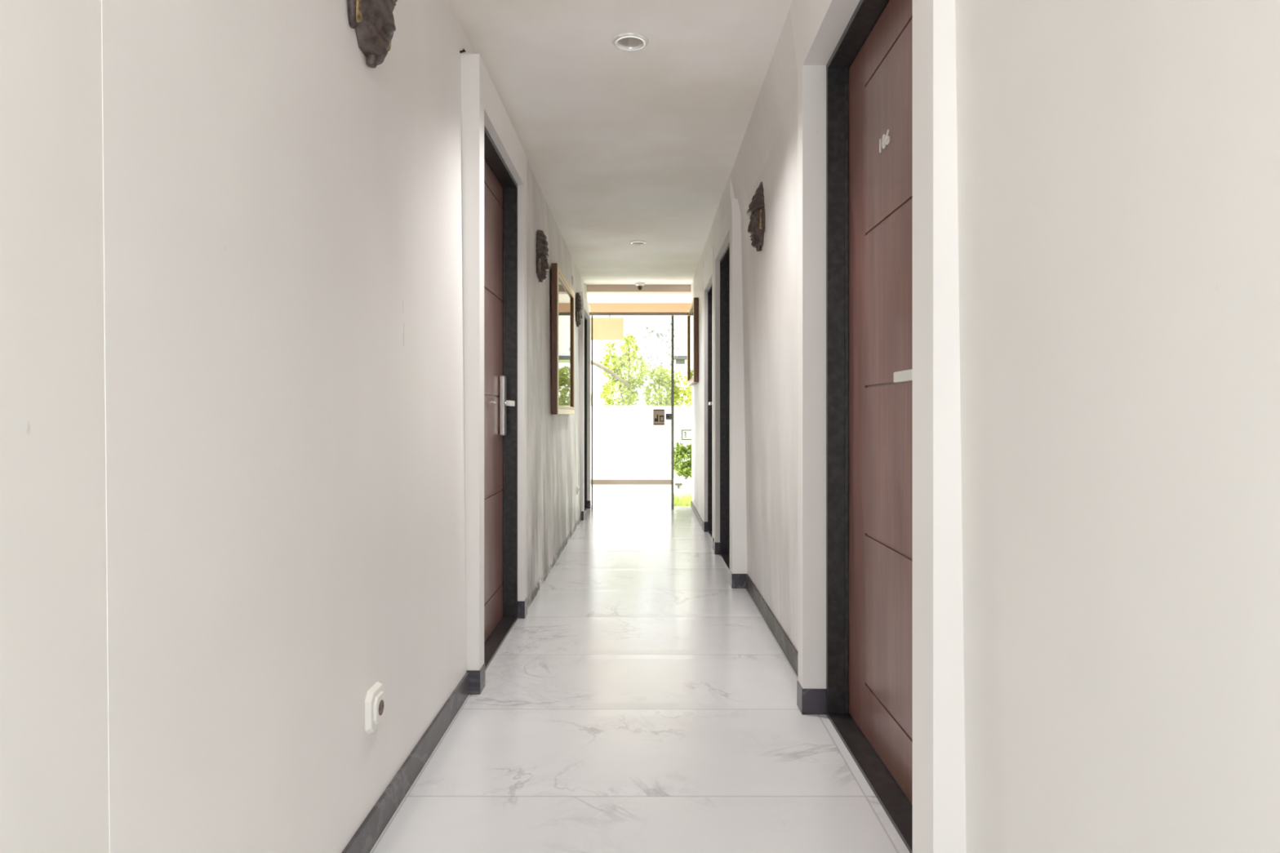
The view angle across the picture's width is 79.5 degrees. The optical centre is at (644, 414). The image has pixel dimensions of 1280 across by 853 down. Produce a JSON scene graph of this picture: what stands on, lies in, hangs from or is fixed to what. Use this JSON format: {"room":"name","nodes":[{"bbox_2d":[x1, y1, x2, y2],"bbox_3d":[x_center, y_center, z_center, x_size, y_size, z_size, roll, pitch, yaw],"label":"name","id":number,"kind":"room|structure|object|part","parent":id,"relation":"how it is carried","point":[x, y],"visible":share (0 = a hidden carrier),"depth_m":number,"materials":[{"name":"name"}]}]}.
{"room":"hotel corridor","nodes":[
{"label":"hotel corridor","id":0,"kind":"room"},
{"bbox_2d":[0,0,587,852],"bbox_3d":[-0.775,-0.200,3.530,0.350,2.400,9.660,0,0,0],"label":"wall","id":1,"kind":"structure","parent":0,"point":[283,291],"depth_m":1.20,"materials":[{"name":"beige paint"}]},
{"bbox_2d":[347,0,397,67],"bbox_3d":[-0.620,-0.995,1.800,0.070,0.361,0.244,0,0,0],"label":"face mask","id":2,"kind":"object","parent":1,"relation":"attached to","point":[372,20],"visible":1,"depth_m":1.76,"materials":[{"name":"brown wood"}]},
{"bbox_2d":[364,681,385,734],"bbox_3d":[-0.630,0.688,1.805,0.026,0.104,0.104,0,0,0],"label":"wall socket","id":3,"kind":"object","parent":1,"relation":"attached to","point":[375,701],"visible":1,"depth_m":1.78,"materials":[{"name":"white plastic"}]},
{"bbox_2d":[342,671,469,852],"bbox_3d":[-0.638,0.960,0.724,0.022,0.080,4.048,0,0,0],"label":"baseboard","id":4,"kind":"structure","parent":1,"relation":"attached to","point":[365,838],"depth_m":2.02,"materials":[{"name":"grey stone"}]},
{"bbox_2d":[460,53,527,694],"bbox_3d":[-0.673,-0.145,3.300,0.173,2.290,1.106,0,0,0],"label":"door surround","id":5,"kind":"object","parent":1,"relation":"attached to","point":[482,104],"visible":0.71,"depth_m":2.75,"materials":[{"name":"paint"}]},
{"bbox_2d":[484,124,517,671],"bbox_3d":[-0.690,-0.062,3.300,0.140,2.125,0.940,0,0,0],"label":"door","id":6,"kind":"structure","parent":5,"relation":"attached to","point":[500,188],"depth_m":3.64,"materials":[{"name":"brown wood"}]},
{"bbox_3d":[-0.676,-0.043,3.664,0.028,0.285,0.058,0,0,0],"label":"handle","id":7,"kind":"part","parent":6,"relation":"part of","materials":[{"name":"silver metal"}]},
{"bbox_3d":[-0.645,-0.052,3.606,0.050,0.026,0.142,0,0,0],"label":"lever","id":8,"kind":"part","parent":6,"relation":"part of","materials":[{"name":"white metal"}]},
{"bbox_2d":[536,230,549,282],"bbox_3d":[-0.591,-0.924,4.500,0.063,0.300,0.207,0,0,0],"label":"face mask","id":9,"kind":"object","parent":1,"relation":"attached to","point":[542,265],"visible":1,"depth_m":4.44,"materials":[{"name":"brown wood"}]},
{"bbox_2d":[551,262,574,414],"bbox_3d":[-0.589,-0.495,5.620,0.045,0.990,1.200,0,0,0],"label":"mirror","id":10,"kind":"object","parent":1,"relation":"attached to","point":[562,295],"visible":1,"depth_m":5.37,"materials":[{"name":"mirror"}]},
{"bbox_3d":[-0.584,-0.495,5.620,0.003,0.870,1.080,0,0,0],"label":"glass","id":11,"kind":"part","parent":10,"relation":"part of","materials":[{"name":"clear mirror"}]},
{"bbox_3d":[-0.572,-0.495,5.620,0.010,0.912,1.122,0,0,0],"label":"gilt moulding","id":12,"kind":"part","parent":10,"relation":"part of","materials":[{"name":"brown"}]},
{"bbox_2d":[576,484,578,494],"bbox_3d":[-0.597,0.670,6.850,0.026,0.084,0.084,0,0,0],"label":"wall socket","id":13,"kind":"object","parent":1,"relation":"attached to","point":[577,486],"visible":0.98,"depth_m":6.82,"materials":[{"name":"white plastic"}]},
{"bbox_2d":[575,292,582,327],"bbox_3d":[-0.596,-0.954,7.020,0.056,0.310,0.207,0,0,0],"label":"face mask","id":14,"kind":"object","parent":1,"relation":"attached to","point":[578,298],"visible":1,"depth_m":6.96,"materials":[{"name":"brown wood"}]},
{"bbox_2d":[578,291,591,519],"bbox_3d":[-0.667,-0.080,7.760,0.185,2.160,0.986,0,0,0],"label":"door surround","id":15,"kind":"object","parent":1,"relation":"attached to","point":[585,310],"visible":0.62,"depth_m":7.34,"materials":[{"name":"paint"}]},
{"bbox_2d":[584,315,586,511],"bbox_3d":[-0.686,-0.010,7.765,0.148,2.020,0.810,0,0,0],"label":"door","id":16,"kind":"structure","parent":15,"relation":"attached to","point":[585,317],"depth_m":8.15,"materials":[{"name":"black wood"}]},
{"bbox_2d":[449,0,792,284],"bbox_3d":[0.000,-1.525,3.500,1.900,0.250,9.600,0,0,0],"label":"ceiling","id":17,"kind":"structure","parent":0,"point":[621,147],"depth_m":3.50,"materials":[{"name":"paint"}]},
{"bbox_2d":[612,32,648,50],"bbox_3d":[-0.054,-1.431,2.885,0.136,0.081,0.136,0,0,0],"label":"recessed light","id":18,"kind":"object","parent":17,"relation":"in","point":[624,41],"visible":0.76,"depth_m":2.91,"materials":[{"name":"white metal"}]},
{"bbox_2d":[586,284,690,293],"bbox_3d":[0.000,-1.613,8.380,1.900,0.575,0.160,0,0,0],"label":"beam","id":19,"kind":"structure","parent":17,"relation":"attached to","point":[591,289],"depth_m":8.30,"materials":[{"name":"beige paint"}]},
{"bbox_2d":[630,240,646,244],"bbox_3d":[-0.052,-1.431,6.260,0.136,0.081,0.136,0,0,0],"label":"recessed light","id":20,"kind":"object","parent":17,"relation":"in","point":[633,242],"visible":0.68,"depth_m":6.26,"materials":[{"name":"white metal"}]},
{"bbox_2d":[635,282,644,289],"bbox_3d":[-0.050,-1.363,8.200,0.110,0.075,0.110,0,0,0],"label":"dome camera","id":21,"kind":"object","parent":17,"relation":"attached to","point":[639,284],"visible":1,"depth_m":8.17,"materials":[{"name":"white plastic"}]},
{"bbox_2d":[587,293,690,302],"bbox_3d":[0.450,-1.675,9.830,4.300,0.150,2.740,0,0,0],"label":"ceiling","id":22,"kind":"structure","parent":0,"point":[592,298],"depth_m":10.60,"materials":[{"name":"white paint"}]},
{"bbox_2d":[588,302,690,315],"bbox_3d":[0.450,-1.520,11.120,4.300,0.160,0.160,0,0,0],"label":"beam","id":23,"kind":"structure","parent":22,"relation":"attached to","point":[594,307],"depth_m":11.04,"materials":[{"name":"beige paint"}]},
{"bbox_2d":[592,315,623,340],"bbox_3d":[-0.900,-1.258,11.030,1.200,0.375,0.060,0,0,0],"label":"panel","id":24,"kind":"object","parent":23,"relation":"hanging from","point":[609,328],"visible":0.41,"depth_m":11.00,"materials":[{"name":"yellow"}]},
{"bbox_2d":[589,311,689,315],"bbox_3d":[-0.051,-1.060,8.100,1.097,0.030,0.030,0,0,0],"label":"rail","id":25,"kind":"object","parent":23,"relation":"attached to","point":[590,313],"visible":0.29,"depth_m":8.09,"materials":[{"name":"metal"}]},
{"bbox_2d":[591,315,673,509],"bbox_3d":[-0.127,-0.020,8.096,0.867,2.040,0.052,0,0,0],"label":"door","id":26,"kind":"structure","parent":25,"relation":"attached to","point":[668,416],"depth_m":8.09,"materials":[{"name":"grey"}]},
{"bbox_2d":[653,408,664,425],"bbox_3d":[0.150,0.030,8.093,0.120,0.170,0.004,0,0,0],"label":"sticker","id":27,"kind":"object","parent":26,"relation":"attached to","point":[658,414],"visible":1,"depth_m":8.09,"materials":[{"name":"beige paper"}]},
{"bbox_2d":[369,484,909,852],"bbox_3d":[-0.750,1.060,4.000,7.500,0.120,14.000,0,0,0],"label":"floor","id":28,"kind":"structure","parent":0,"point":[642,701],"depth_m":2.42,"materials":[{"name":"tile"}]},
{"bbox_2d":[690,0,1279,852],"bbox_3d":[0.723,-0.200,3.530,0.454,2.400,9.660,0,0,0],"label":"wall","id":29,"kind":"structure","parent":0,"point":[1118,161],"depth_m":0.97,"materials":[{"name":"paint"}]},
{"bbox_2d":[687,297,697,386],"bbox_3d":[0.481,-0.703,7.760,0.045,0.795,1.080,0,0,0],"label":"mirror","id":30,"kind":"object","parent":29,"relation":"attached to","point":[692,319],"visible":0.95,"depth_m":7.51,"materials":[{"name":"mirror"}]},
{"bbox_3d":[0.465,-0.703,7.760,0.010,0.730,1.015,0,0,0],"label":"gilt moulding","id":31,"kind":"part","parent":30,"relation":"part of","materials":[{"name":"brown"}]},
{"bbox_3d":[0.476,-0.703,7.760,0.003,0.695,0.980,0,0,0],"label":"glass","id":32,"kind":"part","parent":30,"relation":"part of","materials":[{"name":"clear mirror"}]},
{"bbox_2d":[690,501,702,529],"bbox_3d":[0.513,0.970,7.503,0.022,0.060,1.715,0,0,0],"label":"baseboard","id":33,"kind":"structure","parent":29,"relation":"attached to","point":[697,515],"depth_m":7.40,"materials":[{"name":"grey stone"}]},
{"bbox_2d":[702,245,714,549],"bbox_3d":[0.630,-0.125,6.165,0.259,2.250,0.956,0,0,0],"label":"door surround","id":34,"kind":"object","parent":29,"relation":"attached to","point":[708,270],"visible":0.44,"depth_m":6.56,"materials":[{"name":"paint"}]},
{"bbox_2d":[707,283,711,538],"bbox_3d":[0.645,-0.030,6.175,0.230,2.060,0.770,0,0,0],"label":"door","id":35,"kind":"structure","parent":34,"relation":"attached to","point":[709,291],"depth_m":6.54,"materials":[{"name":"black wood"}]},
{"bbox_2d":[713,198,747,588],"bbox_3d":[0.629,-0.120,5.000,0.261,2.240,1.166,0,0,0],"label":"door surround","id":36,"kind":"object","parent":29,"relation":"attached to","point":[730,230],"visible":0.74,"depth_m":4.42,"materials":[{"name":"paint"}]},
{"bbox_2d":[720,241,729,570],"bbox_3d":[0.649,-0.050,5.030,0.222,2.100,0.940,0,0,0],"label":"door","id":37,"kind":"structure","parent":36,"relation":"attached to","point":[725,260],"depth_m":5.48,"materials":[{"name":"black wood"}]},
{"bbox_2d":[746,181,764,251],"bbox_3d":[0.526,-0.940,3.670,0.078,0.323,0.230,1,0,0],"label":"face mask","id":38,"kind":"object","parent":29,"relation":"attached to","point":[756,228],"visible":0.97,"depth_m":3.61,"materials":[{"name":"brown wood"}]},
{"bbox_2d":[746,573,797,675],"bbox_3d":[0.593,0.958,3.534,0.022,0.085,1.768,0,0,0],"label":"baseboard","id":39,"kind":"structure","parent":29,"relation":"attached to","point":[781,637],"depth_m":3.46,"materials":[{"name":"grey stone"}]},
{"bbox_2d":[790,0,966,852],"bbox_3d":[0.629,-0.200,2.025,0.261,2.400,1.246,0,0,0],"label":"door surround","id":40,"kind":"object","parent":29,"relation":"attached to","point":[939,777],"visible":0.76,"depth_m":1.47,"materials":[{"name":"paint"}]},
{"bbox_2d":[826,0,912,852],"bbox_3d":[0.682,-0.083,2.041,0.156,2.165,1.051,0,0,0],"label":"door","id":41,"kind":"structure","parent":40,"relation":"attached to","point":[869,69],"depth_m":2.29,"materials":[{"name":"brown wood"}]},
{"bbox_3d":[0.682,-0.083,2.041,0.155,2.165,1.051,0,0,0],"label":"frame","id":42,"kind":"part","parent":41,"relation":"part of","materials":[{"name":"black wood"}]},
{"bbox_3d":[0.629,-0.090,1.799,0.050,0.026,0.142,0,0,0],"label":"lever","id":43,"kind":"part","parent":41,"relation":"part of","materials":[{"name":"white metal"}]},
{"label":"outside","id":44,"kind":"structure","parent":0,"visible":0},
{"bbox_3d":[0.000,1.150,34.210,80.000,0.100,51.580,0,0,0],"label":"ground","id":45,"kind":"structure","parent":44,"visible":0},
{"bbox_2d":[592,332,651,405],"bbox_3d":[-0.778,-0.179,13.169,1.952,2.563,0.808,0,0,-37],"label":"tree","id":46,"kind":"object","parent":45,"relation":"on","point":[620,362],"visible":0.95,"depth_m":13.38,"materials":[{"name":"green plant"}]},
{"bbox_2d":[592,405,691,479],"bbox_3d":[0.000,0.487,11.075,12.000,1.225,0.150,0,0,0],"label":"wall","id":47,"kind":"structure","parent":45,"relation":"on","point":[627,445],"depth_m":11.00,"materials":[{"name":"white paint"}]},
{"bbox_2d":[592,480,671,484],"bbox_3d":[-2.808,0.967,10.992,6.385,0.067,0.015,0,0,0],"label":"baseboard","id":48,"kind":"structure","parent":47,"relation":"attached to","point":[594,482],"depth_m":10.98,"materials":[{"name":"brown"}]},
{"bbox_2d":[681,429,691,439],"bbox_3d":[0.600,0.290,10.993,0.150,0.150,0.011,0,0,0],"label":"sign","id":49,"kind":"object","parent":47,"relation":"attached to","point":[686,433],"visible":0.85,"depth_m":10.99,"materials":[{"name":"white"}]},
{"bbox_2d":[640,322,679,392],"bbox_3d":[0.383,-0.769,22.043,1.075,3.739,0.967,0,0,-26],"label":"tree","id":50,"kind":"object","parent":45,"relation":"on","point":[658,335],"visible":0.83,"depth_m":22.00,"materials":[{"name":"green plant"}]},
{"bbox_2d":[641,364,691,405],"bbox_3d":[0.474,0.101,13.807,1.085,2.005,0.703,0,0,0],"label":"tree","id":51,"kind":"object","parent":45,"relation":"on","point":[661,380],"visible":0.71,"depth_m":13.67,"materials":[{"name":"green plant"}]},
{"bbox_2d":[666,491,691,506],"bbox_3d":[0.783,1.020,9.070,1.116,0.160,1.366,0,0,0],"label":"grass","id":52,"kind":"structure","parent":45,"relation":"on","point":[685,501],"depth_m":9.08,"materials":[{"name":"plant"}]},
{"bbox_2d":[673,315,687,364],"bbox_3d":[2.790,-2.200,27.375,3.620,6.600,3.250,0,0,0],"label":"neighbouring building","id":53,"kind":"structure","parent":45,"relation":"on","point":[680,322],"depth_m":26.00,"materials":[{"name":"white paint"}]},
{"bbox_2d":[673,477,691,499],"bbox_3d":[1.390,0.980,10.000,2.020,0.280,0.400,0,0,0],"label":"kerb","id":54,"kind":"object","parent":45,"relation":"on","point":[686,483],"visible":0.2,"depth_m":9.80,"materials":[{"name":"white paint"}]},
{"bbox_2d":[675,483,682,488],"bbox_3d":[0.430,0.907,9.787,0.090,0.065,0.025,0,0,0],"label":"tap","id":55,"kind":"object","parent":54,"relation":"attached to","point":[676,484],"visible":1,"depth_m":9.77,"materials":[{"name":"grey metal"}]},
{"bbox_2d":[670,442,691,479],"bbox_3d":[0.546,0.599,9.992,0.438,0.492,0.418,0,0,0],"label":"bush","id":56,"kind":"object","parent":54,"relation":"on","point":[681,452],"visible":0.75,"depth_m":9.92,"materials":[{"name":"green plant"}]},
{"bbox_2d":[682,371,691,405],"bbox_3d":[0.989,0.163,12.899,0.722,1.883,0.694,0,0,0],"label":"shrub","id":57,"kind":"object","parent":45,"relation":"on","point":[689,388],"visible":0.09,"depth_m":12.89,"materials":[{"name":"green plant"}]}
]}

